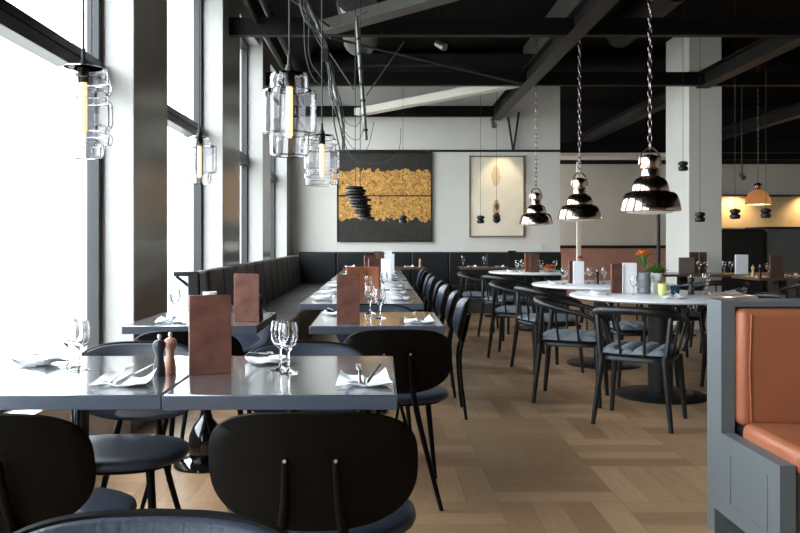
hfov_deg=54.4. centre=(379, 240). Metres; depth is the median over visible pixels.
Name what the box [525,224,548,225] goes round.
diffuser
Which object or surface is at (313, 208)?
wall
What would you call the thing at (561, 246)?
trim
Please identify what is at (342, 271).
dining table
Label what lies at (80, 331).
wine glass
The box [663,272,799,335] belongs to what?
wood table
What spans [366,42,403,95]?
wire
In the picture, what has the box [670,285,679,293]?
tumbler
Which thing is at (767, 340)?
cushion
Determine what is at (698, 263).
wine glass
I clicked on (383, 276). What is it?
wine glass
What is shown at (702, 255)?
menu
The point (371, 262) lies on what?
menu
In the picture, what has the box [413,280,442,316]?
dining chair
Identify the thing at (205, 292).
glass
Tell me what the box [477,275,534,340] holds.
armchair
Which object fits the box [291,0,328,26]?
rod
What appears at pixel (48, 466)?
dining chair
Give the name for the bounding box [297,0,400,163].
cable tangle
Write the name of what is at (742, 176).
pendant lamp
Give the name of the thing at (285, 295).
seat cushion
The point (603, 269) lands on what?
wine glass
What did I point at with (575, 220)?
diffuser
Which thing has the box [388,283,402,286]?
napkin
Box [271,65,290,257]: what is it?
pillar
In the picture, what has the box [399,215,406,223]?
lamp
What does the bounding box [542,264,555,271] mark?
flower bowl
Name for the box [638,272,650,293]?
vase
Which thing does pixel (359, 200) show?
lamp
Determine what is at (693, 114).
column
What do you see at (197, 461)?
dining table
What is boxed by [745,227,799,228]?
countertop
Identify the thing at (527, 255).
menu
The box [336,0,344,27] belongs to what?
wire
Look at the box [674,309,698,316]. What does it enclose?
cushion
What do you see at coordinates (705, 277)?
wine glass
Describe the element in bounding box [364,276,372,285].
wine glass
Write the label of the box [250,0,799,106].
ceiling
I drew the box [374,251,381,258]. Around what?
menu
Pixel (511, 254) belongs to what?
menu
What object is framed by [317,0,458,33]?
brace
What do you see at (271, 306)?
seat cushion
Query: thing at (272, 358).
napkin
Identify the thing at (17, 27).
window
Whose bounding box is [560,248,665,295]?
wall panel
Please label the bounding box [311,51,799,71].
ceiling beam
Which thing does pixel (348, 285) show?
menu
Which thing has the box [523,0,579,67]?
cable tray
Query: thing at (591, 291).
napkin
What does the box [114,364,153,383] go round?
knife
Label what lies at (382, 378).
napkin
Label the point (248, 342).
dining chair
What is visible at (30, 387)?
dining table
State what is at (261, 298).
pepper mill
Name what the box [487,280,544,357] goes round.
armchair
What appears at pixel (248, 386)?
dining table
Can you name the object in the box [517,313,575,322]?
cushion
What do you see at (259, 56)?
pillar
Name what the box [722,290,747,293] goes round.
napkin
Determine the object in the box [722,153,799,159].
cross
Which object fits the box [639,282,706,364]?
armchair
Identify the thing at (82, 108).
glass pendant
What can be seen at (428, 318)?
napkin
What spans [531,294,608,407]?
armchair
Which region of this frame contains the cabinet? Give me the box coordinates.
[722,229,762,293]
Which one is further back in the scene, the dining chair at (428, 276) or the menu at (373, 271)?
the dining chair at (428, 276)
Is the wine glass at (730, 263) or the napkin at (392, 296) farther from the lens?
the wine glass at (730, 263)
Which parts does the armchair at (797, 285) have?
arm rail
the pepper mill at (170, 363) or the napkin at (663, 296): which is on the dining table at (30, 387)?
the pepper mill at (170, 363)
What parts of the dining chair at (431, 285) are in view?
backrest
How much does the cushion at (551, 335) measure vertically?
0.058 m
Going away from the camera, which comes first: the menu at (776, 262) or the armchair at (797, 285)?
the armchair at (797, 285)
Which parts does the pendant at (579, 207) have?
lamp shade, chain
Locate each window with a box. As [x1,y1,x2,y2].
[0,0,101,412]
[168,0,203,270]
[240,37,248,263]
[271,156,275,258]
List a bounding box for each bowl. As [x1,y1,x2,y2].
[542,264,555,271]
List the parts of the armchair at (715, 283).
leg, leg, arm rail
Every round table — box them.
[489,270,585,331]
[532,280,678,369]
[569,289,757,404]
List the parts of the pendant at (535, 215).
lamp shade, chain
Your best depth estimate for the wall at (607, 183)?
16.20 m
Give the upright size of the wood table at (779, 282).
0.750 m
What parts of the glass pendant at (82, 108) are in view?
lamp shade, cord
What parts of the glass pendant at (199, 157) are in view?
lamp shade, cord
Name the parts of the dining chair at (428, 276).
backrest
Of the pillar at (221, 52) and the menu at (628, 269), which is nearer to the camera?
the menu at (628, 269)
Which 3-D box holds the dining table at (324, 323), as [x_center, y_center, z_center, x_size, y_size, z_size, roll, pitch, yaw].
[-0.015,0.775,4.020,0.637,0.750,0.728,0,0,0]
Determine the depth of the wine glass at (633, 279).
5.73 m
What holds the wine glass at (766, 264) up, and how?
on the wood table at (779, 282)
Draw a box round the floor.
[94,296,713,532]
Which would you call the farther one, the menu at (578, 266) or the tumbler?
the menu at (578, 266)
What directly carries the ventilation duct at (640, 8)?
attached to the ceiling
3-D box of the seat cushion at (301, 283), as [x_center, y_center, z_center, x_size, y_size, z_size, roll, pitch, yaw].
[-1.022,0.740,12.525,0.611,0.100,0.450,0,0,0]
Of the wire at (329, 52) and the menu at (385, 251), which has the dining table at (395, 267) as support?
the menu at (385, 251)
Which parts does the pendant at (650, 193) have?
chain, lamp shade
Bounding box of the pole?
[337,0,367,139]
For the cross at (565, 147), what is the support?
attached to the wall
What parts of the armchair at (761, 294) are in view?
leg, arm rail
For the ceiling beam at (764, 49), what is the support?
attached to the wall at (607, 183)
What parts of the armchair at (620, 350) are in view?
leg, leg, arm rail, seat, leg, leg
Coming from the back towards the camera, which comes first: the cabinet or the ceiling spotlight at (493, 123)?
the cabinet
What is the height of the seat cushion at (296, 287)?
0.100 m
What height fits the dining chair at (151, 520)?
0.780 m
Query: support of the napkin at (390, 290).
on the dining table at (414, 303)
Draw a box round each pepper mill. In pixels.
[153,334,165,376]
[164,332,176,373]
[260,294,263,320]
[595,270,598,283]
[688,275,693,293]
[751,265,754,276]
[758,265,761,276]
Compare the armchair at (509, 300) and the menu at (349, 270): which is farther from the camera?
the armchair at (509, 300)
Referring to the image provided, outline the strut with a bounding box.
[507,112,519,149]
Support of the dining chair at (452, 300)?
on the floor
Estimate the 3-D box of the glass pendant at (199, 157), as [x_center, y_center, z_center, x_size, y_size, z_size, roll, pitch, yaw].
[-0.928,-1.547,4.000,0.176,2.505,0.176,0,0,0]
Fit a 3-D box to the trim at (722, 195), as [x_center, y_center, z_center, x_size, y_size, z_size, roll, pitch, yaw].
[8.350,-0.925,15.975,3.300,0.030,0.450,0,0,0]
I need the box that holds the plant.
[644,263,668,273]
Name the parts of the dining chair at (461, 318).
leg, leg, leg, backrest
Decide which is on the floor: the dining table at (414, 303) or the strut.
the dining table at (414, 303)
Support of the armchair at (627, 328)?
on the floor
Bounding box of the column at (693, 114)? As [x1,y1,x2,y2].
[666,37,721,328]
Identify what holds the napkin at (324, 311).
on the dining table at (324, 323)
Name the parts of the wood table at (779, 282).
leg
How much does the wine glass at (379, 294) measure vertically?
0.152 m
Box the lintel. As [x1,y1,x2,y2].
[240,0,281,71]
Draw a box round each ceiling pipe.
[242,0,285,69]
[259,0,300,70]
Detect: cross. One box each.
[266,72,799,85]
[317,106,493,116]
[560,142,799,152]
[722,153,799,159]
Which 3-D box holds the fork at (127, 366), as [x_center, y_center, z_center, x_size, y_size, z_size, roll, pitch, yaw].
[-0.724,0.368,2.169,0.019,0.031,0.149,0,0,5]
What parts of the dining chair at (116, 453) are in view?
leg, seat frame, backrest, seat, leg, leg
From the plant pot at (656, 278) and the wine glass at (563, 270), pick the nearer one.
the plant pot at (656, 278)
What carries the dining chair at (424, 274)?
on the floor
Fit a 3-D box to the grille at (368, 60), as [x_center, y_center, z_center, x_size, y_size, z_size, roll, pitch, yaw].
[0.950,-2.280,9.825,2.500,0.140,0.150,0,0,0]
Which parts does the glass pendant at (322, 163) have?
lamp shade, cord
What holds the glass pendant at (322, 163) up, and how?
hanging from the ceiling
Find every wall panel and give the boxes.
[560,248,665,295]
[722,197,799,227]
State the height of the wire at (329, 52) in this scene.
0.401 m
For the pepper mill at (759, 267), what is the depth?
8.74 m
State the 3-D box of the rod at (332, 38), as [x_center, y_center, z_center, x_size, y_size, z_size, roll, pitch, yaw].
[0.670,-2.020,8.870,3.281,0.028,0.028,0,0,-45]
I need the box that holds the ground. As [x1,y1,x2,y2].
[0,255,182,362]
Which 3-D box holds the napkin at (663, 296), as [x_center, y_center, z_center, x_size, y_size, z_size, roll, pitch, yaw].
[2.026,0.382,5.406,0.158,0.034,0.136,0,0,-3]
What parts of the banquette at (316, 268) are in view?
panel, panel, panel, panel, panel, panel, panel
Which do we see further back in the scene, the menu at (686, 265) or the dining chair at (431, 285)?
the menu at (686, 265)
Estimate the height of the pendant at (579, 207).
2.626 m
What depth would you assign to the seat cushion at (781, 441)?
2.76 m
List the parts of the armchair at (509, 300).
leg, leg, seat, arm rail, leg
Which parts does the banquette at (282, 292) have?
panel, panel, panel, panel, panel, panel, panel, panel, panel, panel, panel, panel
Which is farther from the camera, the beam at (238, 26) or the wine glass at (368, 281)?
the beam at (238, 26)
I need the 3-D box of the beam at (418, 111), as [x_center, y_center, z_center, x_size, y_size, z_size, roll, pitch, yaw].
[0.177,-2.100,12.620,3.346,0.170,0.100,0,0,0]
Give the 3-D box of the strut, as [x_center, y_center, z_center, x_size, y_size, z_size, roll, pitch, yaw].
[2.193,-1.811,12.815,0.216,0.623,0.106,0,0,0]
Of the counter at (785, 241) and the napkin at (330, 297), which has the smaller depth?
the napkin at (330, 297)
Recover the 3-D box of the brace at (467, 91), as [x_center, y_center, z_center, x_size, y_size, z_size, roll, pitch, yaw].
[0.725,-2.075,11.350,0.170,0.110,3.222,0,0,-42]
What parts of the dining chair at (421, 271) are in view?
backrest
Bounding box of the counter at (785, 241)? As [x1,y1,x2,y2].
[745,227,799,297]
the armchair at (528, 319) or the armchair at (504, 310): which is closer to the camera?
the armchair at (528, 319)
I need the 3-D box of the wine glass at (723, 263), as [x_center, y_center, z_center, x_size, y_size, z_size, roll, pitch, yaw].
[4.223,0.324,9.550,0.062,0.152,0.062,0,0,0]
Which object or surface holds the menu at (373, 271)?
on the dining table at (414, 303)
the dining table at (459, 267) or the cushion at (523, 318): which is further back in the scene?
the dining table at (459, 267)
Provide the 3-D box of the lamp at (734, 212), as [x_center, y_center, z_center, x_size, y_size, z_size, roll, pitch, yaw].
[3.787,-1.410,8.300,0.110,2.350,0.110,0,0,0]
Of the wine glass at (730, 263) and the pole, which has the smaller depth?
the pole
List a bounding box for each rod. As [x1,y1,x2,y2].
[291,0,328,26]
[329,37,522,84]
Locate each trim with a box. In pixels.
[339,150,559,151]
[560,245,665,247]
[722,195,799,196]
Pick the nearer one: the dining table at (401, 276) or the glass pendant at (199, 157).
the glass pendant at (199, 157)
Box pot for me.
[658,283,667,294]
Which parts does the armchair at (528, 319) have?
leg, leg, seat, arm rail, leg, leg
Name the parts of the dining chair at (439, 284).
backrest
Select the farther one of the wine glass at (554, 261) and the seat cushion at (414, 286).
the seat cushion at (414, 286)
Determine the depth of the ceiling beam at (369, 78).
10.05 m
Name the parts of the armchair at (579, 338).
leg, leg, arm rail, seat, leg, leg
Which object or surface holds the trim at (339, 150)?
attached to the wall at (313, 208)
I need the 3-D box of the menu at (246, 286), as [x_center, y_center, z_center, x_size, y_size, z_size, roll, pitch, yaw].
[-0.660,0.281,3.860,0.125,0.237,0.022,0,0,1]
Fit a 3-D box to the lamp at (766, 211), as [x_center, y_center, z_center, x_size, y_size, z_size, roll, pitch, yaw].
[4.416,-1.438,8.900,0.110,2.350,0.110,0,0,0]
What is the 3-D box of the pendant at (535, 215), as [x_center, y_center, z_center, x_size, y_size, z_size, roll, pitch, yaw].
[2.015,-1.507,10.050,0.430,2.626,0.430,0,0,-26]
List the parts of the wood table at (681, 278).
leg, leg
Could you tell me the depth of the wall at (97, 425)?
4.06 m
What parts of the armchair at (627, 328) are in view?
leg, seat, arm rail, leg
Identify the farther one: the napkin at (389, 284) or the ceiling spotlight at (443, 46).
the ceiling spotlight at (443, 46)
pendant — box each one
[53,0,112,158]
[182,0,216,183]
[262,0,316,157]
[304,0,339,185]
[519,40,552,225]
[557,0,601,221]
[619,0,681,213]
[745,65,771,204]
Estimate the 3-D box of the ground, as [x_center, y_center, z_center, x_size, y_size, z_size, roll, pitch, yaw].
[-30.930,1.475,10.000,58.140,0.050,140.000,0,0,0]
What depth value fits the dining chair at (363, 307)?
4.60 m
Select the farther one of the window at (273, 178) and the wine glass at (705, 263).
the window at (273, 178)
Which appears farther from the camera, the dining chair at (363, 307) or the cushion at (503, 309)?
the cushion at (503, 309)
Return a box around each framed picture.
[337,152,431,241]
[469,156,524,236]
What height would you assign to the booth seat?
0.920 m
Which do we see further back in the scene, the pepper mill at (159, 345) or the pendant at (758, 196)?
the pendant at (758, 196)
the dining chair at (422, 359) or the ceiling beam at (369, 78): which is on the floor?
the dining chair at (422, 359)
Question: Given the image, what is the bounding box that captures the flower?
[633,249,652,272]
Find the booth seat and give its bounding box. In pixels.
[707,298,799,532]
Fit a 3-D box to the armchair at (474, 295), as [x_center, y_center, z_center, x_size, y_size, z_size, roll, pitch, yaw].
[1.254,0.776,10.054,0.510,0.753,0.569,0,0,15]
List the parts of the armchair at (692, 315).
arm rail, seat, leg, leg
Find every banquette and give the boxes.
[173,255,327,353]
[299,252,566,312]
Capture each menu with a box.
[189,294,230,374]
[234,274,259,321]
[337,274,359,322]
[346,267,363,292]
[363,266,378,291]
[364,255,374,265]
[368,259,380,283]
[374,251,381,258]
[377,253,385,258]
[381,259,390,282]
[384,250,391,253]
[384,254,393,273]
[508,251,515,266]
[525,253,529,271]
[530,253,538,271]
[568,261,572,282]
[573,261,583,283]
[611,264,621,292]
[622,263,636,292]
[678,257,694,273]
[689,252,698,272]
[699,252,706,272]
[735,255,747,273]
[769,255,783,276]
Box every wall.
[2,410,130,435]
[291,86,559,255]
[560,107,799,244]
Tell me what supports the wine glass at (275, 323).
on the dining table at (248, 386)
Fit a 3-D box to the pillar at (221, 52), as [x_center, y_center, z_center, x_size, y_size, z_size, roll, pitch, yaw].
[-1.663,-0.825,7.755,0.374,3.950,0.890,0,0,0]
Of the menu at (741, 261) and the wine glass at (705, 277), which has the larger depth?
the menu at (741, 261)
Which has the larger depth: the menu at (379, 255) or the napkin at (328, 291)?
the menu at (379, 255)
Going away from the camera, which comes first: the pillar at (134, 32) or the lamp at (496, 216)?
the pillar at (134, 32)
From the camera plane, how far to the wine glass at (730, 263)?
9.48 m
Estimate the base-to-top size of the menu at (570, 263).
0.210 m
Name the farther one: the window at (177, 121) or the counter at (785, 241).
the counter at (785, 241)
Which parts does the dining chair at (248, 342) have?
leg, backrest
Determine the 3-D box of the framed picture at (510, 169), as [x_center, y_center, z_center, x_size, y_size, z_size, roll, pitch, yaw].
[1.933,-0.738,12.877,0.914,1.344,0.045,0,0,0]
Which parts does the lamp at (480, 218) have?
lamp shade, cord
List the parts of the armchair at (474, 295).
leg, leg, seat, arm rail, leg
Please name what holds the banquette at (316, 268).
on the floor
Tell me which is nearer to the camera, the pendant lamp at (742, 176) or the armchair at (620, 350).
the armchair at (620, 350)
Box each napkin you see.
[9,357,70,365]
[89,368,156,386]
[155,314,187,322]
[245,355,290,363]
[314,295,334,299]
[321,290,336,293]
[322,310,336,314]
[336,367,392,386]
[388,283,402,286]
[389,289,406,293]
[390,294,409,299]
[404,314,434,323]
[548,280,561,283]
[589,289,608,294]
[659,293,684,298]
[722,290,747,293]
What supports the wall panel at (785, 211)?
attached to the wall at (607, 183)
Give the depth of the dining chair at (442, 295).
6.77 m
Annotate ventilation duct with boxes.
[336,0,377,55]
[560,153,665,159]
[607,0,684,47]
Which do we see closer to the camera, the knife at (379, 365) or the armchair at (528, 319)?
the knife at (379, 365)
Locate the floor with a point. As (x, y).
(516, 464)
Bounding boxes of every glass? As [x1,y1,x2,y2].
[58,318,78,368]
[69,320,90,371]
[169,288,180,317]
[203,291,216,294]
[267,313,299,343]
[270,320,288,370]
[278,322,298,373]
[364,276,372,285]
[364,286,374,313]
[374,289,385,318]
[380,273,387,288]
[553,260,556,271]
[561,268,566,283]
[586,267,591,283]
[601,267,606,283]
[630,276,637,294]
[696,261,701,267]
[702,273,709,293]
[703,261,708,267]
[721,261,726,273]
[728,261,733,273]
[765,263,768,276]
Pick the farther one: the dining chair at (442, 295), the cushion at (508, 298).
the cushion at (508, 298)
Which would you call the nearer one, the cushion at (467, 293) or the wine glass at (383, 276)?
the wine glass at (383, 276)
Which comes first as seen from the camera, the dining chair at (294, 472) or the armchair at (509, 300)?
the dining chair at (294, 472)
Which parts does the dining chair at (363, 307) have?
backrest, leg, leg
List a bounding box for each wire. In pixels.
[329,52,353,89]
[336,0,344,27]
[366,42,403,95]
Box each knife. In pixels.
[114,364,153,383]
[365,363,380,383]
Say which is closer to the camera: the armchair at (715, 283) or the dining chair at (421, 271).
the armchair at (715, 283)
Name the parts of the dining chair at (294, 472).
leg, seat, leg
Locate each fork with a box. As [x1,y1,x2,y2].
[108,363,132,383]
[356,363,361,383]
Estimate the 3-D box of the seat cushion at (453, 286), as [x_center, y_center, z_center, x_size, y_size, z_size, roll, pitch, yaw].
[1.438,0.740,12.525,0.611,0.100,0.450,0,0,0]
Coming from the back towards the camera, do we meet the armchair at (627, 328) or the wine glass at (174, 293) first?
the armchair at (627, 328)
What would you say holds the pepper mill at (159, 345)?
on the dining table at (30, 387)
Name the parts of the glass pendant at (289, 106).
lamp shade, cord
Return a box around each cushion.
[262,301,311,321]
[272,291,314,300]
[291,285,322,290]
[301,283,325,284]
[412,283,450,290]
[450,283,489,290]
[462,291,491,296]
[483,295,525,301]
[495,305,536,313]
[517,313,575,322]
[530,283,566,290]
[542,329,602,341]
[603,340,676,356]
[610,320,647,330]
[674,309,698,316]
[735,308,799,425]
[743,423,799,474]
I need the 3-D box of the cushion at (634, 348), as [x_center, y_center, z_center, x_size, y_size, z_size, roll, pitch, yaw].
[1.660,0.683,4.970,0.430,0.058,0.430,0,0,31]
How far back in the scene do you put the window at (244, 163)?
9.76 m
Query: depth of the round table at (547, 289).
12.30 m
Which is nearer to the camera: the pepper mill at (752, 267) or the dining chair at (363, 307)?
the dining chair at (363, 307)
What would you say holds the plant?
in the plant pot at (656, 278)
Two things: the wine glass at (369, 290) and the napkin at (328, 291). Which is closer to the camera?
the wine glass at (369, 290)
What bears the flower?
in the vase at (644, 284)
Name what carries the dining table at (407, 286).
on the floor
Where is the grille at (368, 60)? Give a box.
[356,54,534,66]
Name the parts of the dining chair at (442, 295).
leg, backrest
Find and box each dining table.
[0,356,190,437]
[122,312,276,473]
[162,356,396,411]
[299,291,423,414]
[309,312,444,414]
[318,281,413,290]
[330,274,406,280]
[338,270,402,273]
[343,266,426,269]
[457,266,543,317]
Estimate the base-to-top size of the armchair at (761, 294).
0.753 m
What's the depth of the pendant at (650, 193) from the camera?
5.57 m
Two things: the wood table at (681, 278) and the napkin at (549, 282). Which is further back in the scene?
the wood table at (681, 278)
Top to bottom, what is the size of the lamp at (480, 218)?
2.350 m
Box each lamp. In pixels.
[345,0,374,219]
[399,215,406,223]
[477,67,483,223]
[493,67,499,221]
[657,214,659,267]
[678,161,687,170]
[695,212,704,221]
[729,208,740,218]
[739,86,745,179]
[761,208,770,217]
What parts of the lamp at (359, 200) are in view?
cord, lamp shade, cord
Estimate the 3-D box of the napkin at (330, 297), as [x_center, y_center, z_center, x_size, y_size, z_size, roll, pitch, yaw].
[-0.381,0.382,5.289,0.136,0.034,0.158,0,0,5]
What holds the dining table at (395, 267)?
on the floor
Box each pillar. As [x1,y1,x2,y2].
[72,0,167,431]
[183,0,239,311]
[240,37,270,263]
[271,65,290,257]
[576,162,580,290]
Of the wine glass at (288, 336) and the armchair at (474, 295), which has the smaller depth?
the wine glass at (288, 336)
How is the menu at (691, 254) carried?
on the wood table at (681, 278)
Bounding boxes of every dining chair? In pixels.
[0,413,136,532]
[13,508,288,532]
[81,341,189,508]
[134,330,243,509]
[180,304,270,439]
[208,412,417,532]
[245,341,364,412]
[336,304,412,429]
[344,329,451,510]
[395,296,471,419]
[412,276,436,311]
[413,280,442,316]
[416,269,424,310]
[419,270,426,311]
[423,273,431,311]
[435,284,449,376]
[445,290,459,397]
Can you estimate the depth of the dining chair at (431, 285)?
8.21 m
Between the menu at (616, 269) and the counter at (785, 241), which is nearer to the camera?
the menu at (616, 269)
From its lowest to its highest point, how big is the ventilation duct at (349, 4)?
0.440 m
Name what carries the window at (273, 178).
in the wall at (97, 425)
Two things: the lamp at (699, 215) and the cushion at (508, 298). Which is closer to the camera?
the lamp at (699, 215)
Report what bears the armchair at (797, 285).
on the floor
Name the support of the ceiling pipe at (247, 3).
attached to the cross
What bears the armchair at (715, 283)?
on the floor
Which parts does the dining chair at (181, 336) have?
leg, leg, backrest, leg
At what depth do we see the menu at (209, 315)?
2.33 m
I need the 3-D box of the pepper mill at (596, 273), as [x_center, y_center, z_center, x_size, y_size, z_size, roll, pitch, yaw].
[2.008,0.333,7.200,0.041,0.134,0.041,0,0,0]
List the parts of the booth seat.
moulding, seat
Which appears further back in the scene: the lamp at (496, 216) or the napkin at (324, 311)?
the lamp at (496, 216)
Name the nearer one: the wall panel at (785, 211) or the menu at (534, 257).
the menu at (534, 257)
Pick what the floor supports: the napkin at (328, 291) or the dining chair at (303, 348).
the dining chair at (303, 348)
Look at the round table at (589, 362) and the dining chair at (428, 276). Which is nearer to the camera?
the round table at (589, 362)
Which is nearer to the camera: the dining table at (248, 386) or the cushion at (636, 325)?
the dining table at (248, 386)
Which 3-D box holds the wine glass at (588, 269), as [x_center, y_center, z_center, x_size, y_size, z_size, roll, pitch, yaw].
[1.961,0.324,7.300,0.062,0.152,0.062,0,0,0]
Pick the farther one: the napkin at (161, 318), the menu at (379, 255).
the menu at (379, 255)
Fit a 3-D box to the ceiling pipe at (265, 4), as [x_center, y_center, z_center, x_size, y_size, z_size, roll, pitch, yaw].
[-1.070,-2.210,4.965,0.080,0.076,15.830,0,0,0]
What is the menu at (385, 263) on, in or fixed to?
on the dining table at (407, 286)
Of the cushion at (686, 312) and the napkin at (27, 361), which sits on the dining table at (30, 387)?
the napkin at (27, 361)
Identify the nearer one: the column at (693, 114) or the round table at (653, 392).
the round table at (653, 392)
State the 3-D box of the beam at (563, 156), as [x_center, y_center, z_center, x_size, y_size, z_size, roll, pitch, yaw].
[4.543,-1.595,14.675,2.915,0.069,0.650,0,0,0]
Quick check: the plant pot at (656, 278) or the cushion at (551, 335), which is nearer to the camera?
the cushion at (551, 335)
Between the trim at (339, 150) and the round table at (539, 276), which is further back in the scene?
the trim at (339, 150)
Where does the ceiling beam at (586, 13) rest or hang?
attached to the cross
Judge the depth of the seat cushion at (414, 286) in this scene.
12.31 m
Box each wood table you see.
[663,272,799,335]
[731,275,799,294]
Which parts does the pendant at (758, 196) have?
chain, lamp shade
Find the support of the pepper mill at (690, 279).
on the round table at (653, 392)
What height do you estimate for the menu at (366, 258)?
0.237 m
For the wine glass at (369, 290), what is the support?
on the dining table at (324, 323)
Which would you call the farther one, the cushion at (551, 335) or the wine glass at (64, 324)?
the cushion at (551, 335)
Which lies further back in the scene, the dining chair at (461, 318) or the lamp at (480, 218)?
the lamp at (480, 218)
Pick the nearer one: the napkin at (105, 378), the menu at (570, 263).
the napkin at (105, 378)
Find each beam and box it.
[229,17,799,36]
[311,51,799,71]
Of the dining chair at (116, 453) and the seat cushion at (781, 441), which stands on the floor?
the dining chair at (116, 453)
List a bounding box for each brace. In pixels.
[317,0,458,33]
[354,86,519,115]
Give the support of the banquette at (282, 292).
on the floor
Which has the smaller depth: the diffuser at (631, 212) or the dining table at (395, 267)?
the diffuser at (631, 212)
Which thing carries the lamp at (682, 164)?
hanging from the ceiling
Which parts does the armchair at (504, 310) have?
leg, leg, seat, arm rail, leg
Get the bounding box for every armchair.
[457,272,498,332]
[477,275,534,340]
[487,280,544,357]
[510,286,584,374]
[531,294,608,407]
[591,306,690,433]
[602,302,681,387]
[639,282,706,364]
[687,280,749,353]
[700,292,789,386]
[778,283,799,297]
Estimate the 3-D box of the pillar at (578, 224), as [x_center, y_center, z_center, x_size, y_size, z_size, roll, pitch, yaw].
[4.020,-0.225,15.740,0.080,2.750,0.080,0,0,0]
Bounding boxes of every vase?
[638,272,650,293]
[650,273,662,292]
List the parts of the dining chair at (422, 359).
leg, backrest, seat frame, seat, leg, leg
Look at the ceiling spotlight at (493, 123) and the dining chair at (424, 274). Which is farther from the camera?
the ceiling spotlight at (493, 123)
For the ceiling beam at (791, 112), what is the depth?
13.52 m
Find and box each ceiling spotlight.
[434,5,447,50]
[491,118,495,127]
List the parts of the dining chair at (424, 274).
backrest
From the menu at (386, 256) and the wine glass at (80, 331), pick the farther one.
the menu at (386, 256)
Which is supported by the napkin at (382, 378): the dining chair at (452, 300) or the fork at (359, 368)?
the fork at (359, 368)
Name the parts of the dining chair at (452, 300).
leg, backrest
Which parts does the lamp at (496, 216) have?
lamp shade, cord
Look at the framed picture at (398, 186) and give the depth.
12.87 m
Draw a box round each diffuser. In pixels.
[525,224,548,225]
[564,219,595,221]
[627,211,673,213]
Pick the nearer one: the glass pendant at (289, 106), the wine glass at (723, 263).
the glass pendant at (289, 106)
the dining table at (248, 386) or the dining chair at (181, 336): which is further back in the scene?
the dining chair at (181, 336)
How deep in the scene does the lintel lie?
9.63 m

